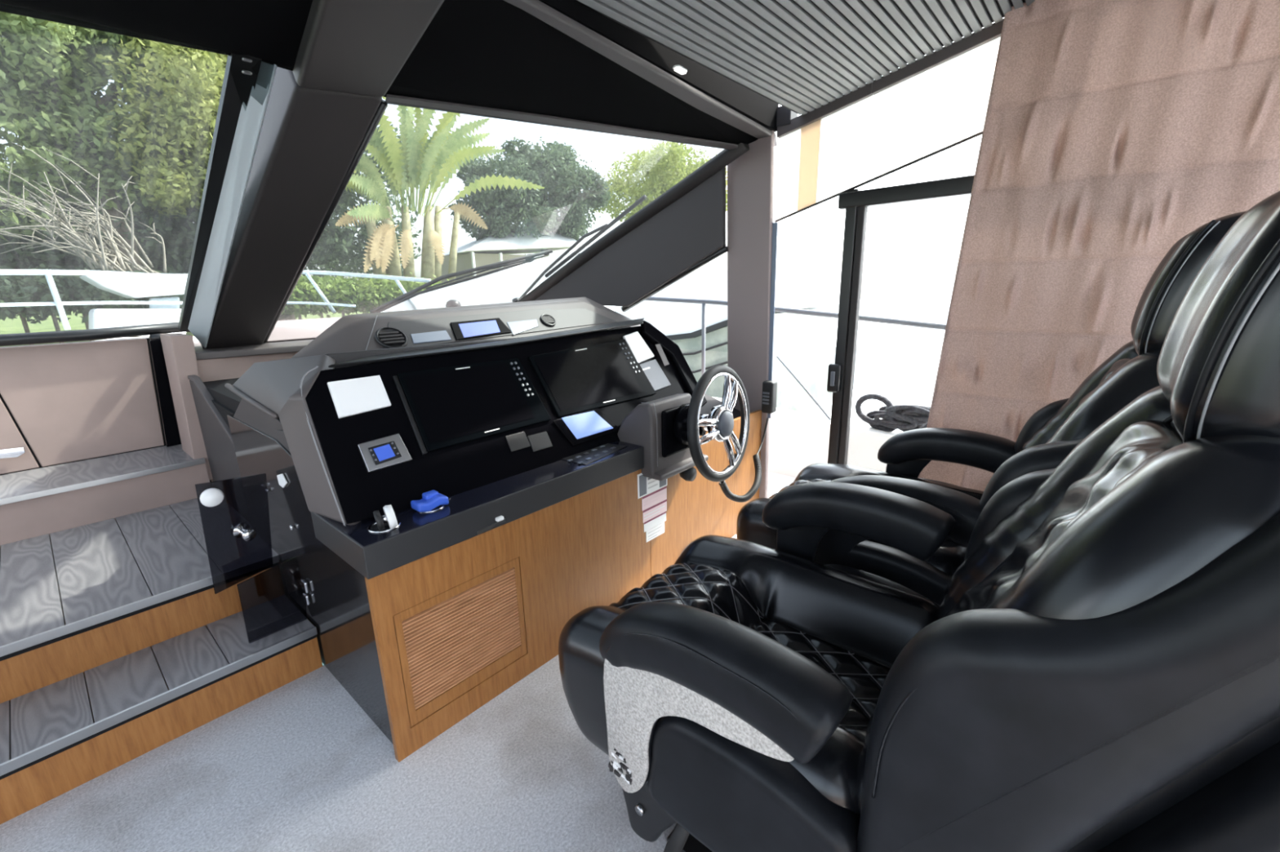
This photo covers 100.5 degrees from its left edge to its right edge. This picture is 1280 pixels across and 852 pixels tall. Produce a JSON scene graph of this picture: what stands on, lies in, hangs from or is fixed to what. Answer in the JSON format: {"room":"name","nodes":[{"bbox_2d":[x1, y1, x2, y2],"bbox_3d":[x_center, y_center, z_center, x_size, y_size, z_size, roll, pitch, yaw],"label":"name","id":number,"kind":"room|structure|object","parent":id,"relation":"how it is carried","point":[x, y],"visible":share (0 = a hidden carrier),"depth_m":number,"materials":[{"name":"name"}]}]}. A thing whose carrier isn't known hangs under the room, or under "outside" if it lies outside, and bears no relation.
{"room":"yacht helm cabin","nodes":[
{"label":"yacht helm cabin","id":0,"kind":"room"},
{"bbox_2d":[0,337,211,482],"bbox_3d":[-3.181,0.167,2.151,0.114,0.867,2.300,11,19,40],"label":"wall","id":1,"kind":"structure","parent":0,"point":[61,403],"depth_m":2.58,"materials":[{"name":"beige leather"}]},
{"bbox_2d":[0,444,204,499],"bbox_3d":[-3.024,0.358,1.975,0.473,0.020,2.170,11,19,40],"label":"shelf","id":2,"kind":"object","parent":1,"relation":"attached to","point":[51,482],"depth_m":2.45,"materials":[{"name":"grey wood"}]},
{"bbox_2d":[0,444,209,546],"bbox_3d":[-3.019,0.487,2.007,0.479,0.290,2.170,11,19,40],"label":"step","id":3,"kind":"structure","parent":1,"relation":"attached to","point":[37,502],"depth_m":2.39,"materials":[{"name":"beige plastic"}]},
{"bbox_2d":[0,53,277,348],"bbox_3d":[-2.455,-0.529,1.371,1.862,0.944,2.400,11,19,40],"label":"window","id":4,"kind":"structure","parent":1,"relation":"in","point":[248,81],"depth_m":1.97,"materials":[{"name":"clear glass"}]},
{"bbox_2d":[149,339,181,447],"bbox_3d":[-2.430,-0.171,2.743,0.020,0.553,0.117,11,19,40],"label":"trim","id":5,"kind":"structure","parent":1,"relation":"attached to","point":[172,437],"depth_m":2.73,"materials":[{"name":"black"}]},
{"bbox_2d":[0,497,279,703],"bbox_3d":[-2.433,0.804,1.630,1.010,0.363,2.259,11,19,40],"label":"stair step","id":6,"kind":"structure","parent":0,"point":[75,601],"depth_m":1.84,"materials":[{"name":"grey wood"}]},
{"bbox_2d":[160,333,213,479],"bbox_3d":[-2.253,-0.095,2.664,0.270,0.719,0.109,11,19,40],"label":"wall","id":7,"kind":"structure","parent":0,"point":[179,350],"depth_m":2.56,"materials":[{"name":"beige leather"}]},
{"bbox_2d":[196,351,297,481],"bbox_3d":[-1.529,-0.181,3.378,0.050,0.700,2.010,11,19,40],"label":"wall","id":8,"kind":"structure","parent":0,"point":[217,369],"depth_m":2.68,"materials":[{"name":"beige leather"}]},
{"bbox_2d":[193,337,315,359],"bbox_3d":[-1.615,-0.564,3.367,0.899,0.050,2.020,11,19,40],"label":"trim","id":9,"kind":"structure","parent":8,"relation":"on","point":[295,345],"depth_m":2.74,"materials":[{"name":"grey leather"}]},
{"bbox_2d":[200,66,749,348],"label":"window frame","id":10,"kind":"structure","parent":8,"relation":"in","point":[383,105],"depth_m":2.08,"materials":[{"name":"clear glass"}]},
{"bbox_2d":[369,248,552,313],"bbox_3d":[-1.132,-0.913,3.371,1.170,0.383,0.226,-3,15,-7],"label":"wiper","id":11,"kind":"object","parent":10,"relation":"attached to","point":[529,258],"visible":0.98,"depth_m":3.38,"materials":[{"name":"black metal"}]},
{"bbox_2d":[511,195,646,302],"bbox_3d":[-0.451,-1.160,3.651,1.310,0.639,0.218,11,19,40],"label":"wiper","id":12,"kind":"object","parent":10,"relation":"attached to","point":[602,229],"visible":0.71,"depth_m":3.50,"materials":[{"name":"black metal"}]},
{"bbox_2d":[533,166,725,306],"bbox_3d":[-0.189,-1.113,3.311,1.661,0.720,0.068,11,19,40],"label":"trim","id":13,"kind":"structure","parent":8,"relation":"attached to","point":[691,228],"depth_m":3.06,"materials":[{"name":"grey plastic"}]},
{"bbox_2d":[266,317,340,342],"bbox_3d":[-1.646,-0.696,3.591,0.226,0.104,1.640,11,19,40],"label":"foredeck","id":14,"kind":"structure","parent":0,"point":[300,329],"depth_m":3.12,"materials":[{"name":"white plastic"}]},
{"bbox_2d":[0,534,737,851],"bbox_3d":[0.798,1.285,0.278,5.160,0.060,4.320,11,19,40],"label":"floor","id":15,"kind":"structure","parent":0,"point":[300,766],"depth_m":1.44,"materials":[{"name":"grey carpet"}]},
{"bbox_2d":[0,611,322,824],"bbox_3d":[-1.967,0.995,1.204,0.331,0.190,2.170,11,19,40],"label":"step","id":16,"kind":"structure","parent":15,"relation":"on","point":[59,737],"depth_m":1.59,"materials":[{"name":"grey wood"}]},
{"bbox_2d":[187,297,761,762],"bbox_3d":[-0.683,0.007,2.689,2.123,1.250,2.142,11,19,40],"label":"console","id":17,"kind":"object","parent":15,"relation":"on","point":[539,421],"visible":0.94,"depth_m":1.79,"materials":[{"name":"black"}]},
{"bbox_2d":[195,473,306,643],"bbox_3d":[-1.304,0.474,1.822,0.110,0.624,0.250,11,19,40],"label":"gate","id":18,"kind":"object","parent":17,"relation":"attached to","point":[234,513],"visible":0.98,"depth_m":1.80,"materials":[{"name":"black plastic"}]},
{"bbox_2d":[367,520,400,533],"bbox_3d":[-0.696,0.271,1.448,0.084,0.004,0.084,11,19,40],"label":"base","id":19,"kind":"object","parent":17,"relation":"on","point":[372,527],"depth_m":1.43,"materials":[{"name":"silver metal"}]},
{"bbox_2d":[373,504,398,530],"bbox_3d":[-0.682,0.246,1.427,0.053,0.066,0.066,-10,17,-31],"label":"lever","id":20,"kind":"object","parent":17,"relation":"on","point":[389,516],"visible":1,"depth_m":1.41,"materials":[{"name":"white plastic"}]},
{"bbox_2d":[374,327,408,348],"bbox_3d":[-0.885,-0.312,1.897,0.083,0.075,0.108,11,19,40],"label":"air vent","id":21,"kind":"object","parent":17,"relation":"attached to","point":[384,337],"depth_m":1.90,"materials":[{"name":"grey plastic"}]},
{"bbox_2d":[232,328,615,525],"bbox_3d":[-0.600,-0.155,2.260,0.885,0.461,1.667,11,19,40],"label":"dashboard","id":22,"kind":"object","parent":17,"relation":"attached to","point":[346,431],"depth_m":1.74,"materials":[{"name":"black plastic"}]},
{"bbox_2d":[410,489,450,512],"bbox_3d":[-0.609,0.218,1.561,0.054,0.044,0.112,11,19,40],"label":"case","id":23,"kind":"object","parent":17,"relation":"on","point":[431,500],"visible":1,"depth_m":1.54,"materials":[{"name":"blue plastic"}]},
{"bbox_2d":[392,557,527,727],"bbox_3d":[-0.535,0.647,1.644,0.019,0.366,0.414,11,19,40],"label":"vent grille","id":24,"kind":"object","parent":17,"relation":"attached to","point":[451,642],"depth_m":1.62,"materials":[{"name":"brown wood"}]},
{"bbox_2d":[311,446,644,579],"bbox_3d":[-0.479,0.209,1.855,0.374,0.090,1.083,11,19,40],"label":"tray","id":25,"kind":"object","parent":17,"relation":"on","point":[473,511],"depth_m":1.60,"materials":[{"name":"grey plastic"}]},
{"bbox_2d":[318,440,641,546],"bbox_3d":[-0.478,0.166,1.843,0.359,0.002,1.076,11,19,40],"label":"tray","id":26,"kind":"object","parent":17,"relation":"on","point":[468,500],"depth_m":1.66,"materials":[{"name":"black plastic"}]},
{"bbox_2d":[540,314,555,326],"bbox_3d":[-0.422,-0.485,2.441,0.059,0.055,0.075,11,19,40],"label":"air vent","id":27,"kind":"object","parent":17,"relation":"attached to","point":[546,320],"depth_m":2.43,"materials":[{"name":"grey plastic"}]},
{"bbox_2d":[637,473,666,498],"bbox_3d":[0.054,0.227,2.226,0.002,0.104,0.193,11,19,40],"label":"warning sticker","id":28,"kind":"object","parent":17,"relation":"attached to","point":[646,486],"visible":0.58,"depth_m":2.20,"materials":[{"name":"white paper"}]},
{"bbox_2d":[639,475,646,496],"bbox_3d":[0.012,0.241,2.179,0.001,0.089,0.044,11,19,40],"label":"print","id":29,"kind":"object","parent":28,"relation":"attached to","point":[642,480],"depth_m":2.18,"materials":[{"name":"grey paper"}]},
{"bbox_2d":[659,479,666,487],"bbox_3d":[0.097,0.215,2.273,0.001,0.089,0.046,11,19,40],"label":"print","id":30,"kind":"object","parent":28,"relation":"attached to","point":[662,483],"depth_m":2.28,"materials":[{"name":"grey paper"}]},
{"bbox_2d":[641,486,666,511],"bbox_3d":[0.062,0.306,2.254,0.002,0.060,0.163,11,19,40],"label":"warning sticker","id":31,"kind":"object","parent":17,"relation":"attached to","point":[660,495],"visible":1,"depth_m":2.25,"materials":[{"name":"pink"}]},
{"bbox_2d":[643,493,664,503],"bbox_3d":[0.060,0.305,2.251,0.001,0.005,0.138,11,19,40],"label":"print","id":32,"kind":"object","parent":31,"relation":"on","point":[655,497],"depth_m":2.25,"materials":[{"name":"pink"}]},
{"bbox_2d":[642,486,666,499],"bbox_3d":[0.062,0.281,2.248,0.001,0.008,0.163,11,19,40],"label":"print","id":33,"kind":"object","parent":31,"relation":"on","point":[664,490],"depth_m":2.26,"materials":[{"name":"red"}]},
{"bbox_2d":[642,499,666,523],"bbox_3d":[0.065,0.362,2.270,0.002,0.054,0.160,11,19,40],"label":"warning sticker","id":34,"kind":"object","parent":17,"relation":"attached to","point":[660,508],"visible":1,"depth_m":2.27,"materials":[{"name":"pink"}]},
{"bbox_2d":[644,505,664,516],"bbox_3d":[0.062,0.361,2.267,0.001,0.004,0.136,11,19,40],"label":"print","id":35,"kind":"object","parent":34,"relation":"on","point":[656,509],"depth_m":2.26,"materials":[{"name":"paper"}]},
{"bbox_2d":[643,499,666,512],"bbox_3d":[0.065,0.340,2.264,0.001,0.009,0.160,11,19,40],"label":"print","id":36,"kind":"object","parent":34,"relation":"on","point":[663,504],"depth_m":2.27,"materials":[{"name":"red"}]},
{"bbox_2d":[644,511,666,532],"bbox_3d":[0.066,0.410,2.283,0.002,0.044,0.150,11,19,40],"label":"warning sticker","id":37,"kind":"object","parent":17,"relation":"attached to","point":[660,518],"visible":1,"depth_m":2.28,"materials":[{"name":"white paper"}]},
{"bbox_2d":[644,511,666,524],"bbox_3d":[0.066,0.393,2.278,0.001,0.007,0.150,11,19,40],"label":"print","id":38,"kind":"object","parent":37,"relation":"attached to","point":[663,515],"depth_m":2.29,"materials":[{"name":"red"}]},
{"bbox_2d":[645,521,664,542],"bbox_3d":[0.067,0.457,2.296,0.002,0.051,0.125,11,19,40],"label":"warning sticker","id":39,"kind":"object","parent":17,"relation":"attached to","point":[657,531],"visible":1,"depth_m":2.29,"materials":[{"name":"white paper"}]},
{"bbox_2d":[643,453,708,480],"bbox_3d":[0.129,0.150,2.280,0.175,0.051,0.335,11,19,40],"label":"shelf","id":40,"kind":"object","parent":17,"relation":"attached to","point":[666,468],"depth_m":2.17,"materials":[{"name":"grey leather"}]},
{"bbox_2d":[687,364,750,482],"bbox_3d":[0.290,-0.015,2.129,0.166,0.459,0.460,11,19,40],"label":"steering wheel","id":41,"kind":"object","parent":17,"relation":"attached to","point":[718,424],"visible":1,"depth_m":2.06,"materials":[{"name":"silver metal"}]},
{"bbox_2d":[558,191,1279,851],"bbox_3d":[0.467,0.310,1.084,1.278,1.429,0.804,11,19,40],"label":"chair","id":42,"kind":"object","parent":15,"relation":"on","point":[1098,670],"visible":1,"depth_m":0.66,"materials":[{"name":"black leather"}]},
{"bbox_2d":[558,534,939,817],"bbox_3d":[0.282,0.610,1.334,0.770,0.370,0.690,11,19,40],"label":"seat cushion","id":43,"kind":"object","parent":42,"relation":"on","point":[852,624],"depth_m":1.32,"materials":[{"name":"black leather"}]},
{"bbox_2d":[866,420,1182,733],"bbox_3d":[0.660,0.330,0.915,0.407,0.682,0.430,11,19,40],"label":"cushion","id":44,"kind":"object","parent":42,"relation":"on","point":[1119,450],"depth_m":0.96,"materials":[{"name":"black leather"}]},
{"bbox_2d":[736,211,1245,605],"bbox_3d":[1.027,0.126,1.737,1.278,1.429,0.804,11,19,40],"label":"chair","id":45,"kind":"object","parent":15,"relation":"on","point":[1052,432],"visible":0.33,"depth_m":1.51,"materials":[{"name":"black leather"}]},
{"bbox_2d":[736,462,983,575],"bbox_3d":[0.843,0.426,1.987,0.770,0.370,0.690,11,19,40],"label":"seat cushion","id":46,"kind":"object","parent":45,"relation":"on","point":[750,526],"depth_m":1.91,"materials":[{"name":"black leather"}]},
{"bbox_2d":[960,358,1132,548],"bbox_3d":[1.221,0.146,1.568,0.407,0.682,0.430,11,19,40],"label":"cushion","id":47,"kind":"object","parent":45,"relation":"on","point":[1110,366],"depth_m":1.66,"materials":[{"name":"black leather"}]},
{"bbox_2d":[0,0,778,144],"bbox_3d":[-0.997,-1.048,1.191,1.020,0.175,4.260,11,19,40],"label":"ceiling","id":48,"kind":"structure","parent":0,"point":[495,54],"depth_m":1.58,"materials":[{"name":"black"}]},
{"bbox_2d":[292,0,444,96],"bbox_3d":[-0.667,-1.050,1.333,0.276,0.178,1.081,-13,19,-37],"label":"trim","id":49,"kind":"structure","parent":48,"relation":"attached to","point":[356,46],"depth_m":1.40,"materials":[{"name":"grey"}]},
{"bbox_2d":[503,0,777,146],"bbox_3d":[0.124,-1.206,1.884,0.115,0.022,2.071,8,18,33],"label":"trim","id":50,"kind":"structure","parent":48,"relation":"attached to","point":[671,84],"depth_m":1.71,"materials":[{"name":"grey plastic"}]},
{"bbox_2d":[672,65,687,74],"bbox_3d":[0.132,-1.164,1.741,0.026,0.010,0.064,9,18,35],"label":"lamp","id":51,"kind":"object","parent":50,"relation":"attached to","point":[678,68],"visible":1,"depth_m":1.73,"materials":[{"name":"white"}]},
{"bbox_2d":[445,299,461,307],"bbox_3d":[-1.404,-0.900,4.008,0.140,0.100,0.140,11,19,40],"label":"compass","id":52,"kind":"object","parent":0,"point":[453,303],"visible":0.48,"depth_m":3.96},
{"bbox_2d":[727,130,774,497],"bbox_3d":[0.583,-0.459,2.861,0.059,2.050,0.298,-14,20,-41],"label":"wall pillar","id":53,"kind":"structure","parent":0,"point":[750,176],"depth_m":2.75,"materials":[{"name":"grey paint"}]},
{"bbox_2d":[621,244,728,311],"bbox_3d":[0.177,-0.843,3.100,0.772,0.363,0.040,11,19,40],"label":"trim","id":54,"kind":"structure","parent":53,"relation":"attached to","point":[724,249],"depth_m":3.01,"materials":[{"name":"black"}]},
{"bbox_2d":[719,380,777,502],"bbox_3d":[0.577,0.073,2.658,0.136,0.526,0.537,9,18,35],"label":"handset","id":55,"kind":"object","parent":53,"relation":"attached to","point":[769,397],"visible":1,"depth_m":2.76,"materials":[{"name":"black plastic"}]},
{"bbox_2d":[767,222,777,418],"bbox_3d":[0.662,-0.525,2.755,0.075,1.000,0.008,11,19,40],"label":"trim","id":56,"kind":"structure","parent":53,"relation":"attached to","point":[775,224],"depth_m":2.70,"materials":[{"name":"grey metal"}]},
{"bbox_2d":[776,106,797,127],"bbox_3d":[0.668,-1.464,2.534,0.140,0.085,0.075,11,19,40],"label":"trim","id":57,"kind":"structure","parent":53,"relation":"attached to","point":[784,116],"depth_m":2.49,"materials":[{"name":"grey"}]},
{"bbox_2d":[577,0,1035,115],"bbox_3d":[0.102,-1.047,0.203,2.020,0.438,4.260,11,19,40],"label":"ceiling","id":58,"kind":"structure","parent":0,"point":[802,56],"depth_m":1.81,"materials":[{"name":"black"}]},
{"bbox_2d":[776,17,1004,138],"bbox_3d":[2.372,-1.283,1.044,4.530,0.507,0.050,11,19,40],"label":"trim","id":59,"kind":"structure","parent":58,"relation":"attached to","point":[993,32],"depth_m":2.16,"materials":[{"name":"grey metal"}]},
{"bbox_2d":[774,36,1000,222],"bbox_3d":[1.115,-1.247,2.189,1.192,0.668,0.017,11,19,40],"label":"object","id":60,"kind":"object","parent":59,"relation":"hanging from","point":[943,107],"visible":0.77,"depth_m":2.25,"materials":[{"name":"white glass"}]},
{"bbox_2d":[918,0,1279,491],"bbox_3d":[1.929,-0.434,1.588,1.903,2.451,0.110,11,19,40],"label":"curtain","id":61,"kind":"object","parent":58,"relation":"hanging from","point":[1114,131],"visible":0.53,"depth_m":1.83,"materials":[{"name":"beige fabric"}]},
{"bbox_3d":[3.286,-0.185,0.622,2.280,2.500,0.040,11,19,40],"label":"wall","id":62,"kind":"structure","parent":0,"visible":0},
{"bbox_2d":[826,174,974,464],"bbox_3d":[1.654,-0.117,2.029,1.920,1.685,0.095,11,19,40],"label":"door","id":63,"kind":"structure","parent":62,"relation":"in","point":[855,202],"depth_m":2.47,"materials":[{"name":"black metal"}]},
{"label":"outside","id":64,"kind":"structure","parent":0,"visible":0},
{"bbox_2d":[94,336,199,342],"bbox_3d":[-4.485,-0.487,4.480,4.536,0.260,4.631,11,19,40],"label":"foredeck","id":65,"kind":"object","parent":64,"point":[195,340],"visible":0.07,"depth_m":5.90,"materials":[{"name":"white"}]},
{"bbox_2d":[79,275,186,336],"bbox_3d":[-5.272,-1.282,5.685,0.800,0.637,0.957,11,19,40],"label":"boat","id":66,"kind":"object","parent":65,"relation":"on","point":[124,286],"visible":0.68,"depth_m":5.40,"materials":[{"name":"white plastic"}]},
{"bbox_2d":[0,269,431,329],"bbox_3d":[-4.041,-1.324,5.372,3.521,0.512,1.011,-12,18,-34],"label":"bow rail","id":67,"kind":"object","parent":65,"relation":"attached to","point":[48,273],"visible":0.74,"depth_m":4.74,"materials":[{"name":"silver metal"}]},
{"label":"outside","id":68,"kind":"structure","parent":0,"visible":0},
{"bbox_3d":[-0.956,-0.825,14.367,100.000,0.060,140.000,11,19,40],"label":"water","id":69,"kind":"object","parent":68,"visible":0},
{"bbox_2d":[615,268,841,411],"bbox_3d":[1.097,-0.265,6.180,1.697,2.926,2.260,11,19,40],"label":"boat","id":70,"kind":"object","parent":69,"relation":"on","point":[802,342],"visible":0.2,"depth_m":5.18,"materials":[{"name":"white"}]},
{"bbox_2d":[800,351,941,422],"bbox_3d":[9.579,1.254,2.049,15.750,1.920,8.000,11,19,40],"label":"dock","id":71,"kind":"object","parent":69,"relation":"on","point":[913,384],"visible":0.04,"depth_m":4.96,"materials":[{"name":"white"}]},
{"bbox_2d":[831,295,945,398],"bbox_3d":[10.901,-4.092,22.296,9.640,1.920,31.600,11,19,40],"label":"boat","id":72,"kind":"object","parent":69,"relation":"on","point":[882,349],"visible":0.2,"depth_m":8.89,"materials":[{"name":"white"}]},
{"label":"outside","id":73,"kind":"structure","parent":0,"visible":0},
{"bbox_2d":[335,105,544,283],"bbox_3d":[-4.893,-5.903,12.693,2.332,4.900,5.252,11,19,40],"label":"fan palm","id":74,"kind":"object","parent":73,"point":[421,161],"visible":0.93,"depth_m":12.17,"materials":[{"name":"green plant"}]},
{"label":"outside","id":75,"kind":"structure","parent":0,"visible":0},
{"bbox_2d":[0,310,369,346],"bbox_3d":[-24.414,-4.757,26.100,48.400,2.800,88.000,11,19,40],"label":"ground","id":76,"kind":"structure","parent":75,"point":[8,326],"depth_m":15.99,"materials":[{"name":"green plant"}]},
{"bbox_2d":[0,142,166,273],"bbox_3d":[-9.014,-3.273,8.142,1.648,1.996,2.479,11,19,40],"label":"bare shrub","id":77,"kind":"object","parent":76,"relation":"on","point":[100,260],"visible":0.95,"depth_m":8.20,"materials":[{"name":"beige plant"}]},
{"bbox_2d":[0,263,184,345],"bbox_3d":[-8.823,-1.659,9.509,1.835,2.362,4.437,10,18,37],"label":"fence","id":78,"kind":"object","parent":76,"relation":"on","point":[13,288],"visible":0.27,"depth_m":8.41,"materials":[{"name":"green plant"}]},
{"bbox_2d":[0,11,199,337],"bbox_3d":[-10.556,-4.952,9.832,4.144,7.666,4.414,-3,15,-5],"label":"tree","id":79,"kind":"object","parent":76,"relation":"on","point":[51,73],"visible":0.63,"depth_m":9.48,"materials":[{"name":"green plant"}]},
{"bbox_2d":[0,123,434,324],"bbox_3d":[-10.871,-5.013,12.527,5.479,6.402,12.566,11,19,40],"label":"tree","id":80,"kind":"object","parent":76,"relation":"on","point":[336,245],"visible":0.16,"depth_m":11.53,"materials":[{"name":"green plant"}]},
{"bbox_2d":[95,35,387,320],"bbox_3d":[-8.158,-6.076,12.178,4.544,8.551,6.571,8,17,32],"label":"tree","id":81,"kind":"object","parent":76,"relation":"on","point":[199,74],"visible":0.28,"depth_m":9.74,"materials":[{"name":"green plant"}]},
{"bbox_2d":[281,271,449,319],"bbox_3d":[-5.866,-2.244,11.741,1.482,2.230,4.158,11,19,40],"label":"hedge","id":82,"kind":"object","parent":76,"relation":"on","point":[366,295],"visible":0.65,"depth_m":10.85,"materials":[{"name":"green plant"}]},
{"bbox_2d":[441,231,582,284],"bbox_3d":[-4.902,-5.679,20.311,3.978,3.879,6.063,11,19,40],"label":"house","id":83,"kind":"structure","parent":76,"relation":"on","point":[486,251],"depth_m":18.44,"materials":[{"name":"white"}]},
{"bbox_2d":[447,133,613,255],"bbox_3d":[-3.894,-7.435,20.264,6.966,6.878,3.694,-14,19,-40],"label":"tree","id":84,"kind":"object","parent":76,"relation":"on","point":[554,169],"visible":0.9,"depth_m":19.09,"materials":[{"name":"green plant"}]},
{"bbox_2d":[589,141,727,222],"bbox_3d":[2.385,-11.597,31.149,6.302,9.113,12.525,11,19,40],"label":"tree","id":85,"kind":"object","parent":76,"relation":"on","point":[661,171],"visible":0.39,"depth_m":27.53,"materials":[{"name":"green plant"}]},
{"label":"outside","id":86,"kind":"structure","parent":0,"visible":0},
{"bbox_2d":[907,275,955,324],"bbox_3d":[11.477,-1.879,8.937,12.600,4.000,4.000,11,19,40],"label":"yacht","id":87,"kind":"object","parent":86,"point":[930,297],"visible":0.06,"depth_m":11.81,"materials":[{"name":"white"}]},
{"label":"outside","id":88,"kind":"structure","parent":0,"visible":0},
{"bbox_2d":[380,245,615,312],"bbox_3d":[-1.322,-1.500,9.445,3.744,3.561,7.685,3,15,16],"label":"motor boat","id":89,"kind":"object","parent":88,"point":[504,286],"visible":0.16,"depth_m":7.01,"materials":[{"name":"white"}]},
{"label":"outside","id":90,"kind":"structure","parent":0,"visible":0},
{"bbox_2d":[767,471,795,497],"bbox_3d":[1.913,0.587,2.486,6.500,0.080,0.560,11,19,40],"label":"deck","id":91,"kind":"object","parent":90,"point":[776,482],"depth_m":3.32,"materials":[{"name":"white"}]},
{"bbox_2d":[712,396,902,477],"bbox_3d":[2.043,0.321,2.562,6.480,0.490,0.170,11,19,40],"label":"bulwark","id":92,"kind":"object","parent":91,"relation":"on","point":[798,440],"depth_m":3.29,"materials":[{"name":"white"}]},
{"bbox_2d":[644,296,946,376],"bbox_3d":[0.818,-0.475,3.445,2.323,0.734,0.032,11,19,40],"label":"rail","id":93,"kind":"object","parent":92,"relation":"on","point":[781,309],"visible":0.61,"depth_m":3.25,"materials":[{"name":"grey metal"}]},
{"bbox_2d":[776,355,831,420],"bbox_3d":[1.037,-0.252,3.396,0.017,0.338,0.512,-8,16,-25],"label":"mooring line","id":94,"kind":"object","parent":92,"relation":"attached to","point":[777,357],"visible":0.94,"depth_m":3.38,"materials":[{"name":"white fabric"}]},
{"bbox_2d":[854,393,930,431],"bbox_3d":[1.431,-0.060,2.980,0.154,0.214,0.466,-12,18,-35],"label":"rope coil","id":95,"kind":"object","parent":92,"relation":"on","point":[904,418],"visible":0.91,"depth_m":2.95,"materials":[{"name":"grey fabric"}]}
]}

